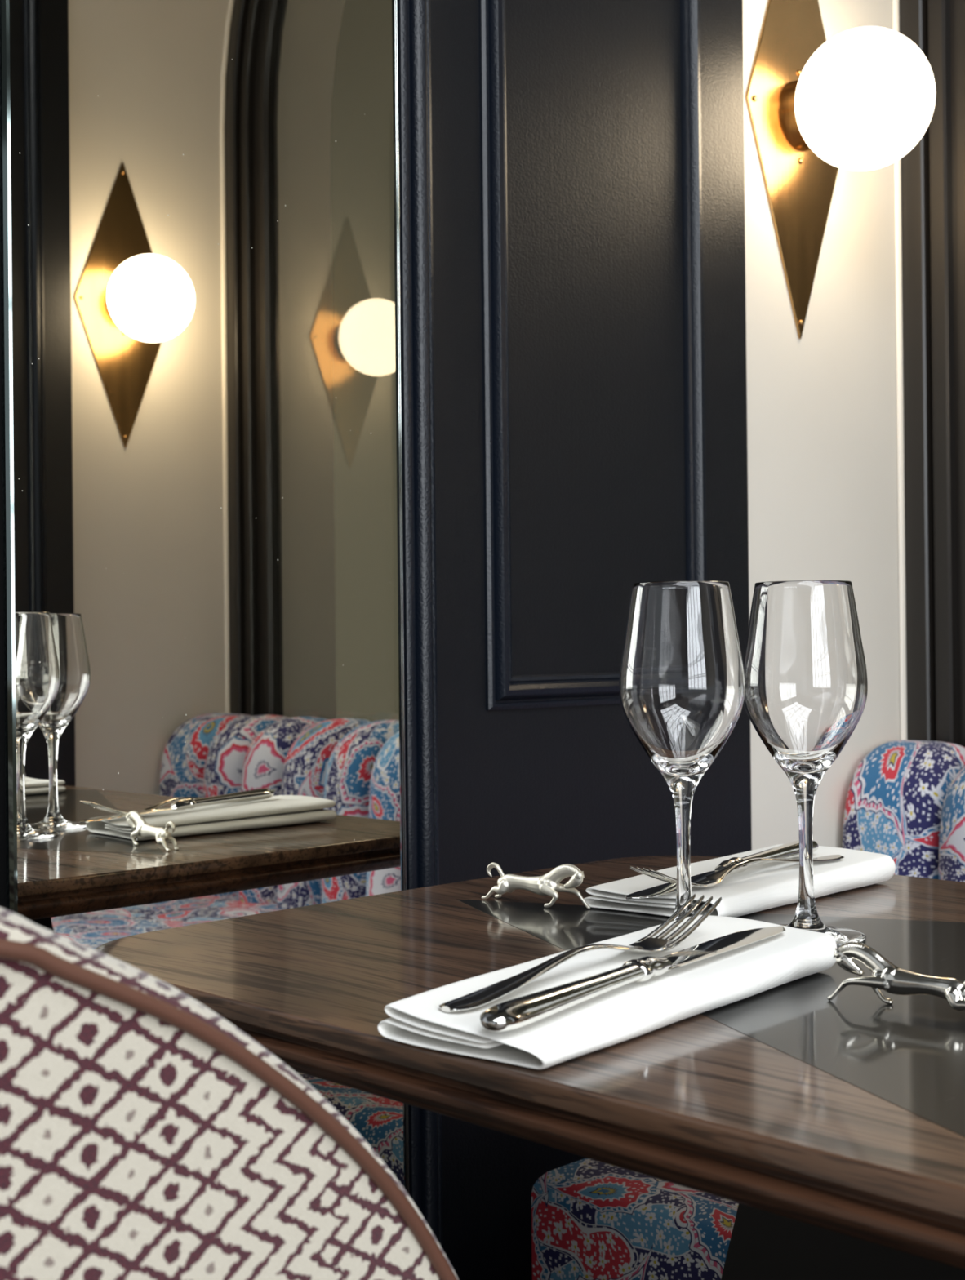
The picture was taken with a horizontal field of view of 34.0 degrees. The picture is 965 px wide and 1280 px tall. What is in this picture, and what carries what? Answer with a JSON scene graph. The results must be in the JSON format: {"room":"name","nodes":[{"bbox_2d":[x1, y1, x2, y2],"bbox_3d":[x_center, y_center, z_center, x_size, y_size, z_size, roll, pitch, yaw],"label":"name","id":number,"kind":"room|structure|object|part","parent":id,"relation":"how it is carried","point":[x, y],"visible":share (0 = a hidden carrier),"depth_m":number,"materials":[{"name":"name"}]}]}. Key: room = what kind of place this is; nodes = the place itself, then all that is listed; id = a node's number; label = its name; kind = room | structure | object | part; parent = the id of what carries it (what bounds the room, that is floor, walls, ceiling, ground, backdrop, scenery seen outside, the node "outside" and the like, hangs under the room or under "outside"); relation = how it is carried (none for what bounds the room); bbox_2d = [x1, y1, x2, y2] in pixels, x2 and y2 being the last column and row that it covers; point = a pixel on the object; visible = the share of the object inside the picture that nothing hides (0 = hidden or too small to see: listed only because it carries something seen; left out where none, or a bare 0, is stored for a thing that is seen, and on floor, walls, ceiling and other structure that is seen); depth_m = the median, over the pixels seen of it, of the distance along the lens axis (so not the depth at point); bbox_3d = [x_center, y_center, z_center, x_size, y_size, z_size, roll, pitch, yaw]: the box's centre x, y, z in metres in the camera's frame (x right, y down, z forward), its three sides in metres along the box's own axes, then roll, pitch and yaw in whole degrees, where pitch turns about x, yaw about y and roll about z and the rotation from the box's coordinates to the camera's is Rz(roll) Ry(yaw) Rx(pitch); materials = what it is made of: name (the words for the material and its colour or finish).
{"room":"restaurant","nodes":[
{"label":"restaurant","id":0,"kind":"room"},
{"bbox_2d":[393,0,751,1279],"bbox_3d":[-0.186,-0.659,1.522,1.286,3.200,0.391,0,0,-45],"label":"wall","id":1,"kind":"structure","parent":0,"point":[572,224],"depth_m":1.67,"materials":[{"name":"black paint"}]},
{"bbox_2d":[0,0,408,1195],"bbox_3d":[-0.208,-0.315,1.236,0.370,2.250,0.020,0,0,-45],"label":"wall mirror","id":2,"kind":"object","parent":1,"relation":"attached to","point":[200,716],"visible":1,"depth_m":1.21,"materials":[{"name":"white mirror"}]},
{"bbox_3d":[-0.072,-0.316,1.360,0.003,2.250,0.002,0,0,-45],"label":"edge trim","id":3,"kind":"part","parent":2,"relation":"part of","materials":[{"name":"silver metal"}]},
{"bbox_3d":[-0.062,-0.510,1.535,0.040,2.900,0.014,0,0,-45],"label":"edge moulding","id":4,"kind":"part","parent":1,"relation":"part of","materials":[{"name":"blue paint"}]},
{"bbox_3d":[0.012,-0.795,1.612,0.034,1.732,0.014,0,0,-45],"label":"panel moulding","id":5,"kind":"part","parent":1,"relation":"part of","materials":[{"name":"blue paint"}]},
{"bbox_3d":[0.138,0.053,1.726,0.366,0.034,0.014,0,0,-45],"label":"panel moulding","id":6,"kind":"part","parent":1,"relation":"part of","materials":[{"name":"blue paint"}]},
{"bbox_3d":[0.247,-0.796,1.845,0.034,1.732,0.014,0,0,-45],"label":"panel moulding","id":7,"kind":"part","parent":1,"relation":"part of","materials":[{"name":"blue paint"}]},
{"bbox_2d":[742,0,900,850],"bbox_3d":[1.123,-0.618,1.416,0.415,3.090,2.100,0,0,-45],"label":"wall","id":8,"kind":"structure","parent":0,"point":[822,407],"depth_m":2.10,"materials":[{"name":"white paint"}]},
{"bbox_2d":[745,0,935,338],"bbox_3d":[0.473,-0.679,1.979,0.224,0.576,0.186,0,0,-45],"label":"wall sconce","id":9,"kind":"object","parent":8,"relation":"attached to","point":[860,99],"visible":1,"depth_m":1.98,"materials":[{"name":"gold metal"}]},
{"bbox_3d":[0.478,-0.676,1.973,0.171,0.171,0.171,0,0,-45],"label":"globe","id":10,"kind":"part","parent":9,"relation":"part of","materials":[{"name":"white glass"}]},
{"bbox_2d":[892,0,906,740],"bbox_3d":[1.250,-0.778,1.544,0.014,2.569,1.898,0,0,-45],"label":"trim","id":11,"kind":"structure","parent":8,"relation":"attached to","point":[897,177],"depth_m":2.21,"materials":[{"name":"white paint"}]},
{"bbox_2d":[898,0,964,747],"bbox_3d":[1.275,-0.779,1.569,0.066,2.570,1.899,0,0,-45],"label":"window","id":12,"kind":"structure","parent":8,"relation":"attached to","point":[932,173],"depth_m":2.19,"materials":[{"name":"black wood"}]},
{"bbox_3d":[1.273,-0.779,1.566,0.059,2.570,1.899,0,0,-45],"label":"frame","id":13,"kind":"part","parent":12,"relation":"part of","materials":[{"name":"black wood"}]},
{"bbox_3d":[1.277,-0.759,1.571,0.047,2.531,1.822,0,0,-45],"label":"frame","id":14,"kind":"part","parent":12,"relation":"part of","materials":[{"name":"black wood"}]},
{"bbox_3d":[1.286,-0.746,1.579,0.036,2.503,1.766,0,0,-45],"label":"sash","id":15,"kind":"part","parent":12,"relation":"part of","materials":[{"name":"black wood"}]},
{"bbox_3d":[0.360,0.986,-1.065,9.000,0.120,8.000,0,0,-45],"label":"floor","id":16,"kind":"structure","parent":0,"visible":0},
{"bbox_2d":[0,907,458,1279],"bbox_3d":[-0.396,0.491,0.558,0.642,0.898,0.532,0,0,-45],"label":"tub chair","id":17,"kind":"object","parent":16,"relation":"on","point":[144,1135],"visible":1,"depth_m":0.49,"materials":[{"name":"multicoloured fabric"}]},
{"bbox_2d":[94,855,964,1279],"bbox_3d":[0.424,0.557,0.705,0.618,0.750,1.358,0,0,-45],"label":"dining table","id":18,"kind":"object","parent":16,"relation":"on","point":[835,1127],"visible":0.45,"depth_m":0.74,"materials":[{"name":"brown wood"}]},
{"bbox_2d":[481,862,590,909],"bbox_3d":[0.036,0.172,1.115,0.089,0.031,0.016,-1,0,41],"label":"horse figurine","id":19,"kind":"object","parent":18,"relation":"on","point":[548,884],"visible":1,"depth_m":1.10,"materials":[{"name":"grey metal"}]},
{"bbox_3d":[0.420,0.204,0.706,0.616,0.023,1.356,0,0,-45],"label":"edge moulding","id":20,"kind":"part","parent":18,"relation":"part of","materials":[{"name":"brown wood"}]},
{"bbox_2d":[377,915,836,1069],"bbox_3d":[0.077,0.175,0.810,0.109,0.021,0.290,-1,0,39],"label":"napkin","id":21,"kind":"object","parent":18,"relation":"on","point":[628,1011],"visible":0.7,"depth_m":0.76,"materials":[{"name":"white fabric"}]},
{"bbox_2d":[438,893,721,1012],"bbox_3d":[0.055,0.156,0.800,0.024,0.022,0.216,-1,1,41],"label":"fork","id":22,"kind":"object","parent":21,"relation":"on","point":[482,997],"visible":1,"depth_m":0.80,"materials":[{"name":"silver metal"}]},
{"bbox_2d":[480,925,785,1032],"bbox_3d":[0.083,0.162,0.784,0.022,0.012,0.269,-1,1,38],"label":"table knife","id":23,"kind":"object","parent":21,"relation":"on","point":[516,1013],"visible":1,"depth_m":0.74,"materials":[{"name":"silver metal"}]},
{"bbox_3d":[0.037,0.164,0.723,0.019,0.012,0.117,-1,1,38],"label":"handle","id":24,"kind":"part","parent":23,"relation":"part of","materials":[{"name":"silver metal"}]},
{"bbox_3d":[0.125,0.163,0.838,0.022,0.003,0.131,-1,1,38],"label":"blade","id":25,"kind":"part","parent":23,"relation":"part of","materials":[{"name":"silver metal"}]},
{"bbox_2d":[618,581,744,920],"bbox_3d":[0.123,0.075,0.968,0.077,0.220,0.077,0,0,-45],"label":"wine glass","id":26,"kind":"object","parent":18,"relation":"on","point":[682,682],"visible":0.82,"depth_m":0.94,"materials":[{"name":"clear glass"}]},
{"bbox_2d":[582,844,895,917],"bbox_3d":[0.190,0.173,1.145,0.113,0.023,0.244,-1,0,43],"label":"napkin","id":27,"kind":"object","parent":18,"relation":"on","point":[757,888],"visible":0.67,"depth_m":1.10,"materials":[{"name":"white fabric"}]},
{"bbox_2d":[625,840,817,899],"bbox_3d":[0.175,0.160,1.114,0.022,0.019,0.227,-1,0,43],"label":"table knife","id":28,"kind":"object","parent":27,"relation":"on","point":[790,850],"visible":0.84,"depth_m":1.12,"materials":[{"name":"silver metal"}]},
{"bbox_3d":[0.136,0.166,1.071,0.022,0.003,0.111,-1,2,43],"label":"blade","id":29,"kind":"part","parent":28,"relation":"part of","materials":[{"name":"silver metal"}]},
{"bbox_3d":[0.217,0.158,1.162,0.019,0.012,0.099,-1,2,43],"label":"handle","id":30,"kind":"part","parent":28,"relation":"part of","materials":[{"name":"silver metal"}]},
{"bbox_2d":[629,854,844,887],"bbox_3d":[0.185,0.158,1.109,0.217,0.019,0.024,0,0,-41],"label":"fork","id":31,"kind":"object","parent":27,"relation":"on","point":[717,877],"visible":0.85,"depth_m":1.09,"materials":[{"name":"silver metal"}]},
{"bbox_2d":[742,580,867,946],"bbox_3d":[0.200,0.074,0.979,0.077,0.220,0.077,0,0,-45],"label":"wine glass","id":32,"kind":"object","parent":18,"relation":"on","point":[805,672],"visible":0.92,"depth_m":0.95,"materials":[{"name":"clear glass"}]},
{"bbox_2d":[826,942,964,1011],"bbox_3d":[0.213,0.169,0.782,0.087,0.031,0.016,-1,0,42],"label":"knife rest","id":33,"kind":"object","parent":18,"relation":"on","point":[888,977],"visible":1,"depth_m":0.79,"materials":[{"name":"silver metal"}]},
{"bbox_2d":[531,739,964,1279],"bbox_3d":[0.935,0.529,1.212,0.920,0.798,1.888,0,0,-45],"label":"banquette","id":34,"kind":"object","parent":16,"relation":"on","point":[592,1220],"visible":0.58,"depth_m":1.44,"materials":[{"name":"fabric"}]},
{"bbox_2d":[531,1157,738,1279],"bbox_3d":[0.908,0.550,1.186,0.845,0.147,1.888,0,0,-45],"label":"seat cushion","id":35,"kind":"object","parent":34,"relation":"on","point":[592,1220],"depth_m":1.39,"materials":[{"name":"fabric"}]}
]}

